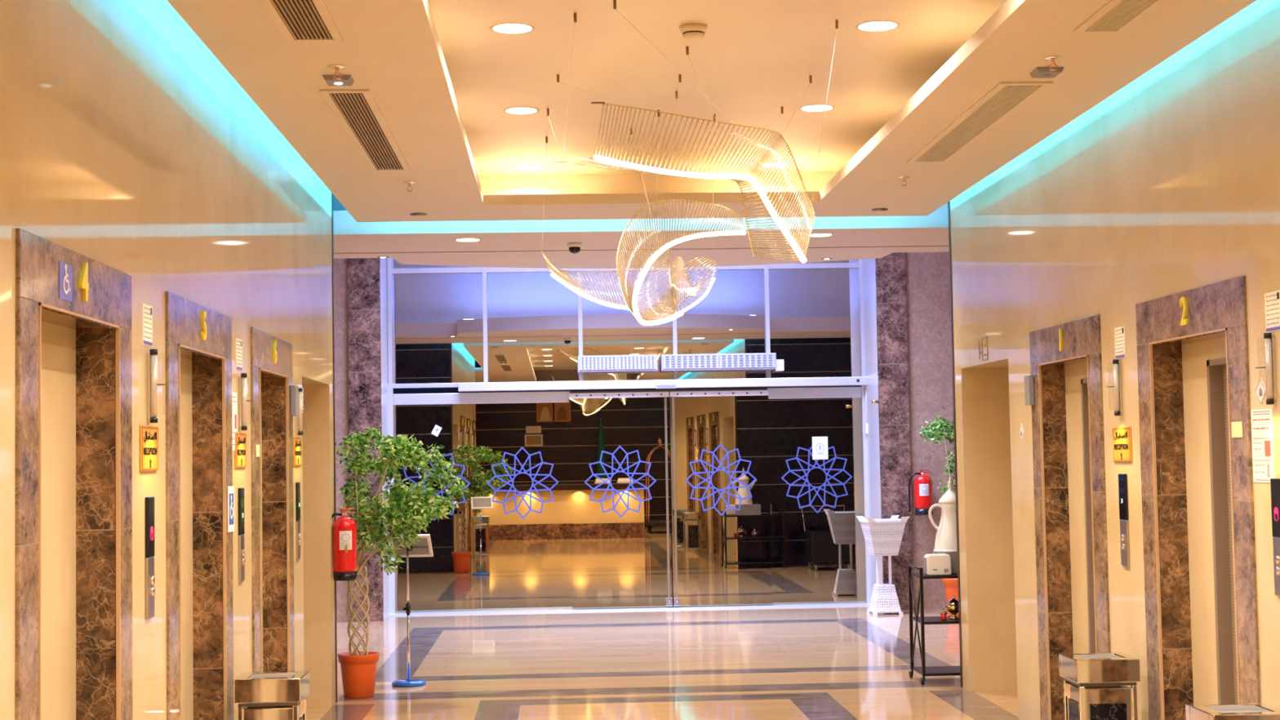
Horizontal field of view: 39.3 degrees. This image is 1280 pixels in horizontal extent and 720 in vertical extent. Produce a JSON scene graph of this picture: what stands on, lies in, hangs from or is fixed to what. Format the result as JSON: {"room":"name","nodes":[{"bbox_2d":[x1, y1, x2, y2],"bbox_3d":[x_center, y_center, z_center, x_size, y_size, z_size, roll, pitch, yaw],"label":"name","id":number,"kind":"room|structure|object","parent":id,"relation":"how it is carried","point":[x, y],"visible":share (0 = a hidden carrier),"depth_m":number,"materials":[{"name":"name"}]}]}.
{"room":"hotel lobby","nodes":[
{"label":"hotel lobby","id":0,"kind":"room"},
{"bbox_2d":[0,0,328,719],"bbox_3d":[-2.080,0.286,8.251,0.400,3.580,7.040,-1,-3,-3],"label":"wall","id":1,"kind":"structure","parent":0,"point":[126,146],"depth_m":6.64,"materials":[{"name":"paint"}]},
{"bbox_2d":[14,228,132,719],"bbox_3d":[-1.845,0.799,5.572,0.237,2.262,1.310,-1,-3,-3],"label":"elevator","id":2,"kind":"object","parent":1,"relation":"attached to","point":[73,623],"visible":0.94,"depth_m":5.93,"materials":[{"name":"stone"}]},
{"bbox_2d":[58,260,72,302],"bbox_3d":[-1.743,-0.238,5.434,0.005,0.112,0.138,-1,-3,-3],"label":"sticker","id":3,"kind":"object","parent":2,"relation":"attached to","point":[65,270],"visible":1,"depth_m":5.43,"materials":[{"name":"plastic"}]},
{"bbox_2d":[142,302,152,346],"bbox_3d":[-1.806,-0.128,6.563,0.004,0.150,0.150,-1,-3,-3],"label":"framed notice","id":4,"kind":"object","parent":1,"relation":"attached to","point":[147,310],"visible":1,"depth_m":6.56,"materials":[{"name":"paper"}]},
{"bbox_2d":[139,424,158,471],"bbox_3d":[-1.795,0.323,6.549,0.010,0.168,0.270,-1,-3,-3],"label":"sign","id":5,"kind":"object","parent":1,"relation":"attached to","point":[148,434],"visible":1,"depth_m":6.53,"materials":[{"name":"yellow plastic"}]},
{"bbox_2d":[145,496,155,618],"bbox_3d":[-1.781,0.714,6.472,0.020,0.437,0.144,-1,-3,-3],"label":"switch","id":6,"kind":"object","parent":1,"relation":"attached to","point":[149,501],"visible":1,"depth_m":6.47,"materials":[{"name":"metal"}]},
{"bbox_2d":[146,349,167,422],"bbox_3d":[-1.770,0.095,6.563,0.068,0.270,0.059,-1,-3,-3],"label":"wall sconce","id":7,"kind":"object","parent":1,"relation":"attached to","point":[152,358],"visible":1,"depth_m":6.55,"materials":[{"name":"glass"}]},
{"bbox_2d":[164,291,233,719],"bbox_3d":[-1.932,0.902,7.482,0.237,2.262,1.340,-1,-3,-3],"label":"elevator","id":8,"kind":"object","parent":1,"relation":"attached to","point":[199,583],"visible":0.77,"depth_m":7.93,"materials":[{"name":"stone"}]},
{"bbox_2d":[227,485,234,532],"bbox_3d":[-1.851,0.674,8.105,0.006,0.206,0.150,-1,-3,-3],"label":"sign","id":9,"kind":"object","parent":8,"relation":"attached to","point":[230,489],"visible":1,"depth_m":8.10,"materials":[{"name":"plastic"}]},
{"bbox_2d":[231,391,237,450],"bbox_3d":[-1.879,0.284,8.283,0.004,0.270,0.170,-1,-3,-3],"label":"sign","id":10,"kind":"object","parent":1,"relation":"attached to","point":[234,395],"visible":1,"depth_m":8.29,"materials":[{"name":"paper"}]},
{"bbox_2d":[235,337,242,371],"bbox_3d":[-1.891,-0.026,8.447,0.004,0.150,0.150,-1,-3,-3],"label":"framed notice","id":11,"kind":"object","parent":1,"relation":"attached to","point":[238,341],"visible":1,"depth_m":8.44,"materials":[{"name":"paper"}]},
{"bbox_2d":[234,431,246,468],"bbox_3d":[-1.881,0.425,8.433,0.010,0.168,0.270,-1,-3,-3],"label":"sign","id":12,"kind":"object","parent":1,"relation":"attached to","point":[240,452],"visible":1,"depth_m":8.41,"materials":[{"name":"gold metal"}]},
{"bbox_2d":[238,487,244,582],"bbox_3d":[-1.866,0.814,8.339,0.020,0.437,0.159,-1,-3,-3],"label":"switch","id":13,"kind":"object","parent":1,"relation":"attached to","point":[241,491],"visible":1,"depth_m":8.34,"materials":[{"name":"metal"}]},
{"bbox_2d":[239,373,253,430],"bbox_3d":[-1.856,0.197,8.446,0.068,0.270,0.059,-1,-3,-3],"label":"wall sconce","id":14,"kind":"object","parent":1,"relation":"attached to","point":[242,379],"visible":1,"depth_m":8.44,"materials":[{"name":"glass"}]},
{"bbox_2d":[250,327,294,671],"bbox_3d":[-2.018,1.004,9.367,0.237,2.262,1.310,-1,-3,-3],"label":"surround","id":15,"kind":"object","parent":1,"relation":"attached to","point":[271,356],"visible":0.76,"depth_m":9.82,"materials":[{"name":"stone"}]},
{"bbox_2d":[290,385,298,416],"bbox_3d":[-1.934,0.227,10.025,0.030,0.170,0.100,-1,-3,-3],"label":"speaker box","id":16,"kind":"object","parent":1,"relation":"attached to","point":[294,388],"visible":1,"depth_m":9.98,"materials":[{"name":"grey plastic"}]},
{"bbox_2d":[293,436,301,466],"bbox_3d":[-1.965,0.524,10.268,0.010,0.168,0.270,-1,-3,-3],"label":"sign","id":17,"kind":"object","parent":1,"relation":"attached to","point":[296,440],"visible":1,"depth_m":10.23,"materials":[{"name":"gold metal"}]},
{"bbox_2d":[295,482,301,559],"bbox_3d":[-1.949,0.914,10.158,0.020,0.435,0.190,-1,-3,-3],"label":"switch","id":18,"kind":"object","parent":1,"relation":"attached to","point":[297,484],"visible":1,"depth_m":10.15,"materials":[{"name":"metal"}]},
{"bbox_2d":[296,387,308,435],"bbox_3d":[-1.940,0.296,10.281,0.068,0.270,0.059,-1,-3,-3],"label":"wall sconce","id":19,"kind":"object","parent":1,"relation":"attached to","point":[299,419],"visible":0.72,"depth_m":10.27,"materials":[{"name":"glass"}]},
{"bbox_2d":[302,187,335,706],"bbox_3d":[-2.894,0.491,11.832,1.700,3.580,0.200,-1,-3,-3],"label":"wall","id":20,"kind":"structure","parent":0,"point":[317,437],"depth_m":11.74,"materials":[{"name":"paint"}]},
{"bbox_2d":[331,192,337,702],"bbox_3d":[-2.053,0.564,11.986,0.021,3.420,0.040,-1,-3,-3],"label":"trim","id":21,"kind":"structure","parent":20,"relation":"attached to","point":[332,226],"depth_m":11.98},
{"bbox_2d":[331,507,357,581],"bbox_3d":[-1.961,1.217,11.832,0.169,0.473,0.190,-3,-4,32],"label":"fire extinguisher","id":22,"kind":"object","parent":20,"relation":"attached to","point":[344,527],"visible":1,"depth_m":11.77,"materials":[{"name":"red paint"}]},
{"bbox_2d":[340,533,351,547],"bbox_3d":[-1.934,1.187,11.763,0.065,0.088,0.009,0,-3,-13],"label":"print","id":23,"kind":"object","parent":22,"relation":"attached to","point":[345,539],"depth_m":11.76},
{"bbox_2d":[333,257,383,622],"bbox_3d":[-3.325,0.432,18.301,1.440,4.400,0.940,-1,-3,-3],"label":"wall","id":24,"kind":"structure","parent":0,"point":[363,273],"depth_m":17.88,"materials":[{"name":"stone"}]},
{"bbox_2d":[333,194,947,210],"bbox_3d":[0.026,-1.514,14.068,7.400,0.980,0.100,-1,-3,-3],"label":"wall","id":25,"kind":"structure","parent":0,"point":[337,206],"depth_m":13.89,"materials":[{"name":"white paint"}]},
{"bbox_2d":[333,204,949,268],"bbox_3d":[0.035,-0.939,14.062,7.400,0.170,2.550,-1,-3,-3],"label":"ceiling","id":26,"kind":"structure","parent":0,"point":[350,236],"depth_m":13.36,"materials":[{"name":"paint"}]},
{"bbox_2d":[567,242,582,253],"bbox_3d":[-0.491,-0.839,13.457,0.110,0.076,0.110,-1,-3,-3],"label":"ceiling camera","id":27,"kind":"object","parent":26,"relation":"attached to","point":[574,247],"visible":1,"depth_m":13.42,"materials":[{"name":"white plastic"}]},
{"bbox_2d":[333,245,948,253],"bbox_3d":[0.042,-0.859,13.935,7.400,0.005,0.025,-1,-3,-3],"label":"trim","id":28,"kind":"structure","parent":26,"relation":"attached to","point":[908,246],"depth_m":13.91,"materials":[{"name":"paint"}]},
{"bbox_2d":[306,605,1018,719],"bbox_3d":[-1.539,2.052,7.939,11.600,0.001,22.200,-1,-3,-3],"label":"floor","id":29,"kind":"structure","parent":0,"point":[824,663],"depth_m":13.51,"materials":[{"name":"tile"}]},
{"bbox_2d":[233,670,309,719],"bbox_3d":[-1.635,1.730,7.972,0.290,0.650,0.290,-1,-3,-3],"label":"litter bin","id":30,"kind":"object","parent":29,"relation":"on","point":[269,695],"visible":1,"depth_m":7.85,"materials":[{"name":"silver metal"}]},
{"bbox_2d":[335,422,466,698],"bbox_3d":[-1.636,1.354,12.267,0.938,1.858,0.689,-1,-3,0],"label":"potted tree","id":31,"kind":"object","parent":29,"relation":"on","point":[358,668],"visible":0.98,"depth_m":12.18,"materials":[{"name":"green plant"}]},
{"bbox_2d":[389,533,433,687],"bbox_3d":[-1.625,1.775,12.742,0.309,1.068,0.244,-1,-3,-3],"label":"sign stand","id":32,"kind":"object","parent":29,"relation":"on","point":[423,548],"visible":0.8,"depth_m":12.74,"materials":[{"name":"blue paint"}]},
{"bbox_2d":[855,515,909,615],"bbox_3d":[2.405,2.022,17.664,0.444,0.958,0.432,-1,-3,-6],"label":"stand","id":33,"kind":"object","parent":29,"relation":"on","point":[882,537],"visible":1,"depth_m":17.54,"materials":[{"name":"white wicker"}]},
{"bbox_2d":[855,515,909,555],"bbox_3d":[2.400,1.735,17.679,0.469,0.383,0.458,-1,-3,-3],"label":"bowl","id":34,"kind":"object","parent":33,"relation":"on","point":[882,537],"depth_m":17.53,"materials":[{"name":"wicker"}]},
{"bbox_2d":[907,564,959,684],"bbox_3d":[2.250,1.825,12.435,0.701,0.798,0.456,-1,-3,-3],"label":"trolley","id":35,"kind":"object","parent":29,"relation":"on","point":[924,670],"visible":0.48,"depth_m":12.34,"materials":[{"name":"black metal"}]},
{"bbox_2d":[910,572,957,578],"bbox_3d":[2.248,1.494,12.453,0.670,0.018,0.400,-1,-3,-3],"label":"shelf","id":36,"kind":"object","parent":35,"relation":"attached to","point":[919,575],"depth_m":12.25,"materials":[{"name":"black metal"}]},
{"bbox_2d":[911,615,959,624],"bbox_3d":[2.254,1.804,12.436,0.670,0.018,0.400,-1,-3,-3],"label":"shelf","id":37,"kind":"object","parent":35,"relation":"attached to","point":[922,620],"depth_m":12.30,"materials":[{"name":"black metal"}]},
{"bbox_2d":[912,666,959,675],"bbox_3d":[2.260,2.153,12.417,0.670,0.018,0.400,-1,-3,-3],"label":"shelf","id":38,"kind":"object","parent":35,"relation":"attached to","point":[929,670],"depth_m":12.34,"materials":[{"name":"black metal"}]},
{"bbox_2d":[923,553,951,575],"bbox_3d":[2.051,1.410,12.342,0.172,0.142,0.122,-1,-3,-3],"label":"box","id":39,"kind":"object","parent":35,"relation":"on","point":[935,564],"visible":1,"depth_m":12.28,"materials":[{"name":"white plastic"}]},
{"bbox_2d":[928,476,956,552],"bbox_3d":[2.190,1.082,12.569,0.279,0.525,0.258,2,-4,-43],"label":"coffee pot","id":40,"kind":"object","parent":39,"relation":"on","point":[945,541],"visible":0.72,"depth_m":12.49,"materials":[{"name":"ceramic"}]},
{"bbox_2d":[933,551,957,573],"bbox_3d":[2.243,1.417,12.547,0.330,0.145,0.240,-1,-3,-3],"label":"plinth","id":41,"kind":"object","parent":35,"relation":"on","point":[953,556],"visible":0.23,"depth_m":12.43,"materials":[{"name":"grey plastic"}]},
{"bbox_2d":[942,595,959,619],"bbox_3d":[2.174,1.713,12.397,0.115,0.160,0.112,-4,-4,41],"label":"urn","id":42,"kind":"object","parent":35,"relation":"on","point":[952,606],"visible":0.85,"depth_m":12.37,"materials":[{"name":"gold metal"}]},
{"bbox_2d":[920,415,958,615],"bbox_3d":[3.079,1.492,17.409,0.627,1.967,0.502,-1,-3,-3],"label":"potted tree","id":43,"kind":"object","parent":29,"relation":"on","point":[941,428],"visible":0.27,"depth_m":17.35,"materials":[{"name":"green plant"}]},
{"bbox_2d":[1058,651,1140,719],"bbox_3d":[2.100,1.675,8.155,0.290,0.650,0.290,-1,-3,-3],"label":"litter bin","id":44,"kind":"object","parent":29,"relation":"on","point":[1095,685],"visible":1,"depth_m":8.04,"materials":[{"name":"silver metal"}]},
{"bbox_2d":[1185,702,1279,719],"bbox_3d":[2.168,1.583,6.449,0.290,0.650,0.290,-1,-3,-3],"label":"litter bin","id":45,"kind":"object","parent":29,"relation":"on","point":[1251,710],"visible":1,"depth_m":6.48,"materials":[{"name":"silver metal"}]},
{"bbox_2d":[166,0,1256,222],"bbox_3d":[-2.466,-1.347,4.597,9.540,0.065,14.850,-1,-3,-3],"label":"ceiling slab","id":46,"kind":"structure","parent":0,"point":[391,49],"depth_m":8.09,"materials":[{"name":"paint"}]},
{"bbox_2d":[259,0,343,41],"bbox_3d":[-1.185,-1.271,5.724,0.214,0.012,2.160,-1,-3,-3],"label":"ceiling vent","id":47,"kind":"object","parent":46,"relation":"in","point":[297,20],"visible":1,"depth_m":6.47,"materials":[{"name":"metal"}]},
{"bbox_2d":[322,75,354,85],"bbox_3d":[-1.263,-1.168,7.494,0.118,0.026,0.120,-1,-3,-3],"label":"ceiling sensor","id":48,"kind":"object","parent":46,"relation":"attached to","point":[346,80],"visible":0.98,"depth_m":7.45,"materials":[{"name":"grey plastic"}]},
{"bbox_2d":[319,88,409,170],"bbox_3d":[-1.325,-1.105,8.796,0.214,0.012,2.140,-1,-3,-3],"label":"ceiling vent","id":49,"kind":"object","parent":46,"relation":"in","point":[357,111],"visible":1,"depth_m":8.58,"materials":[{"name":"metal"}]},
{"bbox_2d":[906,81,1053,163],"bbox_3d":[1.642,-1.153,8.864,0.235,0.012,2.100,-1,-3,-3],"label":"ceiling vent","id":50,"kind":"object","parent":46,"relation":"in","point":[1005,99],"visible":1,"depth_m":8.64,"materials":[{"name":"metal"}]},
{"bbox_2d":[1029,66,1064,78],"bbox_3d":[1.723,-1.215,7.583,0.118,0.026,0.120,-1,-3,-3],"label":"ceiling sensor","id":51,"kind":"object","parent":46,"relation":"attached to","point":[1038,72],"visible":0.98,"depth_m":7.54,"materials":[{"name":"grey plastic"}]},
{"bbox_2d":[1072,0,1168,33],"bbox_3d":[1.813,-1.318,5.813,0.200,0.012,2.160,-1,-3,-3],"label":"ceiling vent","id":52,"kind":"object","parent":46,"relation":"in","point":[1116,16],"visible":1,"depth_m":6.62,"materials":[{"name":"metal"}]},
{"bbox_2d":[427,0,1006,195],"bbox_3d":[0.366,-1.549,5.113,2.930,0.295,14.080,-1,-3,-3],"label":"ceiling","id":53,"kind":"structure","parent":0,"point":[753,59],"depth_m":9.02,"materials":[{"name":"paint"}]},
{"bbox_2d":[490,22,534,34],"bbox_3d":[-0.565,-1.468,7.933,0.196,0.004,0.196,-1,-3,-3],"label":"recessed light","id":54,"kind":"object","parent":53,"relation":"in","point":[506,28],"visible":1,"depth_m":7.92,"materials":[{"name":"paint"}]},
{"bbox_2d":[503,106,538,114],"bbox_3d":[-0.651,-1.366,9.819,0.196,0.004,0.196,-1,-3,-3],"label":"recessed light","id":55,"kind":"object","parent":53,"relation":"in","point":[516,110],"visible":1,"depth_m":9.81,"materials":[{"name":"paint"}]},
{"bbox_2d":[512,164,542,170],"bbox_3d":[-0.738,-1.262,11.744,0.196,0.004,0.196,-1,-3,-3],"label":"recessed light","id":56,"kind":"object","parent":53,"relation":"in","point":[526,167],"visible":1,"depth_m":11.74,"materials":[{"name":"paint"}]},
{"bbox_2d":[541,0,838,325],"bbox_3d":[0.180,-0.797,9.060,1.387,1.250,3.225,-1,-3,-3],"label":"chandelier","id":57,"kind":"object","parent":53,"relation":"hanging from","point":[668,302],"visible":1,"depth_m":9.17,"materials":[{"name":"clear glass"}]},
{"bbox_2d":[680,22,706,39],"bbox_3d":[0.238,-1.455,7.959,0.124,0.056,0.124,-1,-3,-3],"label":"smoke detector","id":58,"kind":"object","parent":53,"relation":"attached to","point":[694,31],"visible":1,"depth_m":7.92,"materials":[{"name":"paint"}]},
{"bbox_2d":[799,104,834,111],"bbox_3d":[0.977,-1.391,9.894,0.196,0.004,0.196,-1,-3,-3],"label":"recessed light","id":59,"kind":"object","parent":53,"relation":"in","point":[814,108],"visible":0.99,"depth_m":9.88,"materials":[{"name":"paint"}]},
{"bbox_2d":[855,20,899,31],"bbox_3d":[1.063,-1.493,8.009,0.196,0.004,0.196,-1,-3,-3],"label":"recessed light","id":60,"kind":"object","parent":53,"relation":"in","point":[877,25],"visible":1,"depth_m":8.00,"materials":[{"name":"paint"}]},
{"bbox_2d":[875,252,955,610],"bbox_3d":[3.070,0.337,18.598,1.355,4.400,0.940,-1,-3,-3],"label":"pillar","id":61,"kind":"structure","parent":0,"point":[927,273],"depth_m":18.13,"materials":[{"name":"brown stone"}]},
{"bbox_2d":[386,257,870,613],"bbox_3d":[-0.117,0.455,18.827,5.045,4.300,0.120,-1,-3,-3],"label":"window frame","id":62,"kind":"structure","parent":61,"relation":"in","point":[820,392],"depth_m":18.78,"materials":[{"name":"metal"}]},
{"bbox_2d":[391,257,473,268],"bbox_3d":[-2.137,-1.313,18.821,0.949,0.700,0.001,-1,-3,-3],"label":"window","id":63,"kind":"structure","parent":62,"relation":"attached to","point":[395,264],"depth_m":18.79,"materials":[{"name":"clear glass"}]},
{"bbox_2d":[393,404,475,613],"bbox_3d":[-2.144,1.542,18.669,0.830,2.158,0.014,-1,-3,-3],"label":"glass sidelight","id":64,"kind":"object","parent":62,"relation":"attached to","point":[444,581],"visible":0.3,"depth_m":18.67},
{"bbox_2d":[391,272,484,383],"bbox_3d":[-2.120,-0.332,18.768,0.949,1.155,0.001,-1,-3,-3],"label":"window","id":65,"kind":"structure","parent":62,"relation":"attached to","point":[437,318],"depth_m":18.77,"materials":[{"name":"clear glass"}]},
{"bbox_2d":[473,402,572,610],"bbox_3d":[-1.223,1.529,18.732,1.015,2.158,0.014,-1,-3,-3],"label":"glass sidelight","id":66,"kind":"object","parent":62,"relation":"attached to","point":[522,526],"visible":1,"depth_m":18.73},
{"bbox_2d":[486,271,578,382],"bbox_3d":[-1.126,-0.347,18.814,0.953,1.155,0.001,-1,-3,-3],"label":"window","id":67,"kind":"structure","parent":62,"relation":"attached to","point":[532,317],"depth_m":18.81,"materials":[{"name":"clear glass"}]},
{"bbox_2d":[577,354,657,373],"bbox_3d":[-0.235,0.039,18.698,0.830,0.170,0.212,-1,-3,-3],"label":"curtain","id":68,"kind":"object","parent":62,"relation":"attached to","point":[594,363],"visible":1,"depth_m":18.60,"materials":[{"name":"paint"}]},
{"bbox_2d":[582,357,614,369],"bbox_3d":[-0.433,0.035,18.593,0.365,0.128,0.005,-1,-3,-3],"label":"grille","id":69,"kind":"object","parent":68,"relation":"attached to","point":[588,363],"depth_m":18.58,"materials":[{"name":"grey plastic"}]},
{"bbox_2d":[579,356,617,369],"bbox_3d":[-0.433,0.035,18.587,0.391,0.136,0.009,-1,-3,-3],"label":"grille","id":70,"kind":"object","parent":68,"relation":"attached to","point":[585,362],"depth_m":18.58,"materials":[{"name":"metal"}]},
{"bbox_2d":[617,355,656,369],"bbox_3d":[-0.028,0.029,18.606,0.391,0.136,0.009,-1,-3,-3],"label":"grille","id":71,"kind":"object","parent":68,"relation":"attached to","point":[624,362],"depth_m":18.61,"materials":[{"name":"metal"}]},
{"bbox_2d":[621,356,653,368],"bbox_3d":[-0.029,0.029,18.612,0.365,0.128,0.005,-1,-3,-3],"label":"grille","id":72,"kind":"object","parent":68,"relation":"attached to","point":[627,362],"depth_m":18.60,"materials":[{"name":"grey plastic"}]},
{"bbox_2d":[568,391,672,608],"bbox_3d":[-0.202,1.460,18.699,1.045,2.242,0.060,-1,-3,-3],"label":"sliding door","id":73,"kind":"structure","parent":62,"relation":"attached to","point":[620,500],"depth_m":18.70,"materials":[{"name":"clear glass"}]},
{"bbox_2d":[581,270,673,381],"bbox_3d":[-0.132,-0.362,18.860,0.949,1.155,0.001,-1,-3,-3],"label":"window","id":74,"kind":"structure","parent":62,"relation":"attached to","point":[606,330],"depth_m":18.85,"materials":[{"name":"clear glass"}]},
{"bbox_2d":[457,376,866,391],"bbox_3d":[0.248,0.252,18.750,4.285,0.087,0.148,-1,-3,-3],"label":"operator","id":75,"kind":"object","parent":62,"relation":"attached to","point":[858,380],"visible":0.98,"depth_m":18.69,"materials":[{"name":"metal"}]},
{"bbox_2d":[655,382,676,388],"bbox_3d":[0.271,0.264,18.656,0.220,0.070,0.057,-1,-3,-3],"label":"sensor","id":76,"kind":"object","parent":75,"relation":"attached to","point":[658,384],"visible":1,"depth_m":18.63,"materials":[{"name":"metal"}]},
{"bbox_2d":[660,352,776,371],"bbox_3d":[0.819,0.023,18.747,1.200,0.170,0.212,-1,-3,-3],"label":"curtain","id":77,"kind":"object","parent":62,"relation":"attached to","point":[761,361],"visible":1,"depth_m":18.65,"materials":[{"name":"paint"}]},
{"bbox_2d":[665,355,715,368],"bbox_3d":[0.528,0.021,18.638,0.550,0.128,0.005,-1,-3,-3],"label":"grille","id":78,"kind":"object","parent":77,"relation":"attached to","point":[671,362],"depth_m":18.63,"materials":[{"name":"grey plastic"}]},
{"bbox_2d":[662,355,718,368],"bbox_3d":[0.528,0.020,18.632,0.576,0.136,0.009,-1,-3,-3],"label":"grille","id":79,"kind":"object","parent":77,"relation":"attached to","point":[669,362],"depth_m":18.63,"materials":[{"name":"metal"}]},
{"bbox_2d":[719,354,774,368],"bbox_3d":[1.118,0.012,18.659,0.576,0.136,0.009,-1,-3,-3],"label":"grille","id":80,"kind":"object","parent":77,"relation":"attached to","point":[726,361],"depth_m":18.66,"materials":[{"name":"metal"}]},
{"bbox_2d":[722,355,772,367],"bbox_3d":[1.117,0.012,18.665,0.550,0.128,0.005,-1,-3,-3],"label":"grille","id":81,"kind":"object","parent":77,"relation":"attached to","point":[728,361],"depth_m":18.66,"materials":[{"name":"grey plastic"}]},
{"bbox_2d":[669,390,773,606],"bbox_3d":[0.850,1.444,18.747,1.040,2.242,0.060,-1,-3,-3],"label":"sliding door","id":82,"kind":"structure","parent":62,"relation":"attached to","point":[721,486],"depth_m":18.75,"materials":[{"name":"clear glass"}]},
{"bbox_2d":[676,269,766,379],"bbox_3d":[0.854,-0.377,18.906,0.938,1.155,0.001,-1,-3,-3],"label":"window","id":83,"kind":"structure","parent":62,"relation":"attached to","point":[730,318],"depth_m":18.91,"materials":[{"name":"clear glass"}]},
{"bbox_2d":[768,267,861,377],"bbox_3d":[1.849,-0.392,18.952,0.966,1.155,0.001,-1,-3,-3],"label":"window","id":84,"kind":"structure","parent":62,"relation":"attached to","point":[815,326],"depth_m":18.95,"materials":[{"name":"clear glass"}]},
{"bbox_2d":[768,397,866,604],"bbox_3d":[1.866,1.482,18.855,1.000,2.158,0.014,-1,-3,-3],"label":"glass sidelight","id":85,"kind":"object","parent":62,"relation":"attached to","point":[818,542],"visible":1,"depth_m":18.85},
{"bbox_2d":[812,436,827,459],"bbox_3d":[1.899,0.928,18.877,0.165,0.240,0.004,-1,-3,-3],"label":"paper notice","id":86,"kind":"object","parent":85,"relation":"attached to","point":[820,444],"visible":1,"depth_m":18.88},
{"bbox_2d":[388,602,870,616],"bbox_3d":[-0.078,2.596,18.728,5.300,0.012,0.550,-1,-3,-3],"label":"trim","id":87,"kind":"structure","parent":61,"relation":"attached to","point":[735,606],"depth_m":18.54,"materials":[{"name":"metal"}]},
{"bbox_2d":[380,257,882,620],"bbox_3d":[-0.109,0.435,18.468,5.060,4.300,0.900,-1,-3,-3],"label":"trim","id":88,"kind":"structure","parent":61,"relation":"attached to","point":[868,264],"depth_m":18.44,"materials":[{"name":"metal"}]},
{"bbox_2d":[908,469,933,515],"bbox_3d":[2.833,1.329,17.972,0.216,0.452,0.192,2,-4,-41],"label":"fire extinguisher","id":89,"kind":"object","parent":61,"relation":"attached to","point":[922,482],"visible":0.96,"depth_m":17.90,"materials":[{"name":"red paint"}]},
{"bbox_2d":[950,196,1017,691],"bbox_3d":[3.099,0.401,12.104,1.900,3.580,0.210,-1,-3,-3],"label":"wall","id":90,"kind":"structure","parent":0,"point":[982,406],"depth_m":11.94,"materials":[{"name":"paint"}]},
{"bbox_2d":[947,200,962,687],"bbox_3d":[2.151,0.502,12.181,0.021,3.420,0.040,-1,-3,-3],"label":"trim","id":91,"kind":"structure","parent":90,"relation":"attached to","point":[948,202],"depth_m":12.17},
{"bbox_2d":[956,0,1279,719],"bbox_3d":[2.688,0.011,4.658,0.400,3.580,14.650,-1,-3,-3],"label":"wall","id":92,"kind":"structure","parent":0,"point":[1169,184],"depth_m":8.43,"materials":[{"name":"beige paint"}]},
{"bbox_2d":[1029,314,1111,719],"bbox_3d":[2.374,0.934,9.491,0.237,2.262,1.300,-1,-3,-3],"label":"surround","id":93,"kind":"object","parent":92,"relation":"attached to","point":[1073,599],"visible":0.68,"depth_m":9.89,"materials":[{"name":"stone"}]},
{"bbox_2d":[1024,374,1034,405],"bbox_3d":[2.207,0.172,10.146,0.030,0.170,0.100,-1,-3,-3],"label":"speaker box","id":94,"kind":"object","parent":93,"relation":"attached to","point":[1028,380],"visible":1,"depth_m":10.10,"materials":[{"name":"grey plastic"}]},
{"bbox_2d":[1106,359,1122,415],"bbox_3d":[2.273,0.133,8.582,0.068,0.270,0.059,-1,-3,-3],"label":"wall sconce","id":95,"kind":"object","parent":92,"relation":"attached to","point":[1117,365],"visible":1,"depth_m":8.57,"materials":[{"name":"glass"}]},
{"bbox_2d":[1114,325,1125,359],"bbox_3d":[2.302,-0.083,8.585,0.004,0.150,0.150,-1,-3,-3],"label":"framed notice","id":96,"kind":"object","parent":92,"relation":"attached to","point":[1119,332],"visible":1,"depth_m":8.58,"materials":[{"name":"paper"}]},
{"bbox_2d":[1111,426,1132,462],"bbox_3d":[2.307,0.405,8.569,0.010,0.168,0.270,-1,-3,-3],"label":"sign","id":97,"kind":"object","parent":92,"relation":"attached to","point":[1122,436],"visible":1,"depth_m":8.55,"materials":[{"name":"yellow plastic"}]},
{"bbox_2d":[1118,473,1129,566],"bbox_3d":[2.310,0.760,8.508,0.020,0.438,0.134,-1,-3,-3],"label":"switch","id":98,"kind":"object","parent":92,"relation":"attached to","point":[1122,477],"visible":1,"depth_m":8.51,"materials":[{"name":"metal"}]},
{"bbox_2d":[1135,275,1261,719],"bbox_3d":[2.459,0.833,7.611,0.237,2.262,1.310,-1,-3,-3],"label":"elevator","id":99,"kind":"object","parent":92,"relation":"attached to","point":[1197,494],"visible":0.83,"depth_m":7.89,"materials":[{"name":"stone"}]},
{"bbox_2d":[1231,421,1243,437],"bbox_3d":[2.363,0.276,7.085,0.003,0.062,0.110,-1,-3,-3],"label":"card","id":100,"kind":"object","parent":99,"relation":"attached to","point":[1237,427],"visible":1,"depth_m":7.08,"materials":[{"name":"yellow paper"}]},
{"bbox_2d":[1255,377,1266,404],"bbox_3d":[2.384,0.120,6.874,0.004,0.104,0.104,-1,-3,-3],"label":"no smoking sign","id":101,"kind":"object","parent":92,"relation":"attached to","point":[1260,391],"visible":0.99,"depth_m":6.87,"materials":[{"name":"paper"}]},
{"bbox_2d":[1250,408,1275,482],"bbox_3d":[2.388,0.329,6.865,0.004,0.280,0.205,-1,-3,-3],"label":"sign","id":102,"kind":"object","parent":92,"relation":"attached to","point":[1262,425],"visible":1,"depth_m":6.86,"materials":[{"name":"paper"}]},
{"bbox_2d":[1254,333,1276,404],"bbox_3d":[2.357,0.033,6.742,0.068,0.270,0.059,-1,-3,-3],"label":"wall sconce","id":103,"kind":"object","parent":92,"relation":"attached to","point":[1269,346],"visible":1,"depth_m":6.73,"materials":[{"name":"glass"}]},
{"bbox_2d":[1264,289,1279,333],"bbox_3d":[2.386,-0.183,6.745,0.004,0.150,0.150,-1,-3,-3],"label":"framed notice","id":104,"kind":"object","parent":92,"relation":"attached to","point":[1272,300],"visible":1,"depth_m":6.75,"materials":[{"name":"paper"}]},
{"bbox_2d":[1270,478,1279,595],"bbox_3d":[2.393,0.662,6.696,0.020,0.437,0.087,-1,-3,-3],"label":"switch","id":105,"kind":"object","parent":92,"relation":"attached to","point":[1274,482],"visible":1,"depth_m":6.70,"materials":[{"name":"metal"}]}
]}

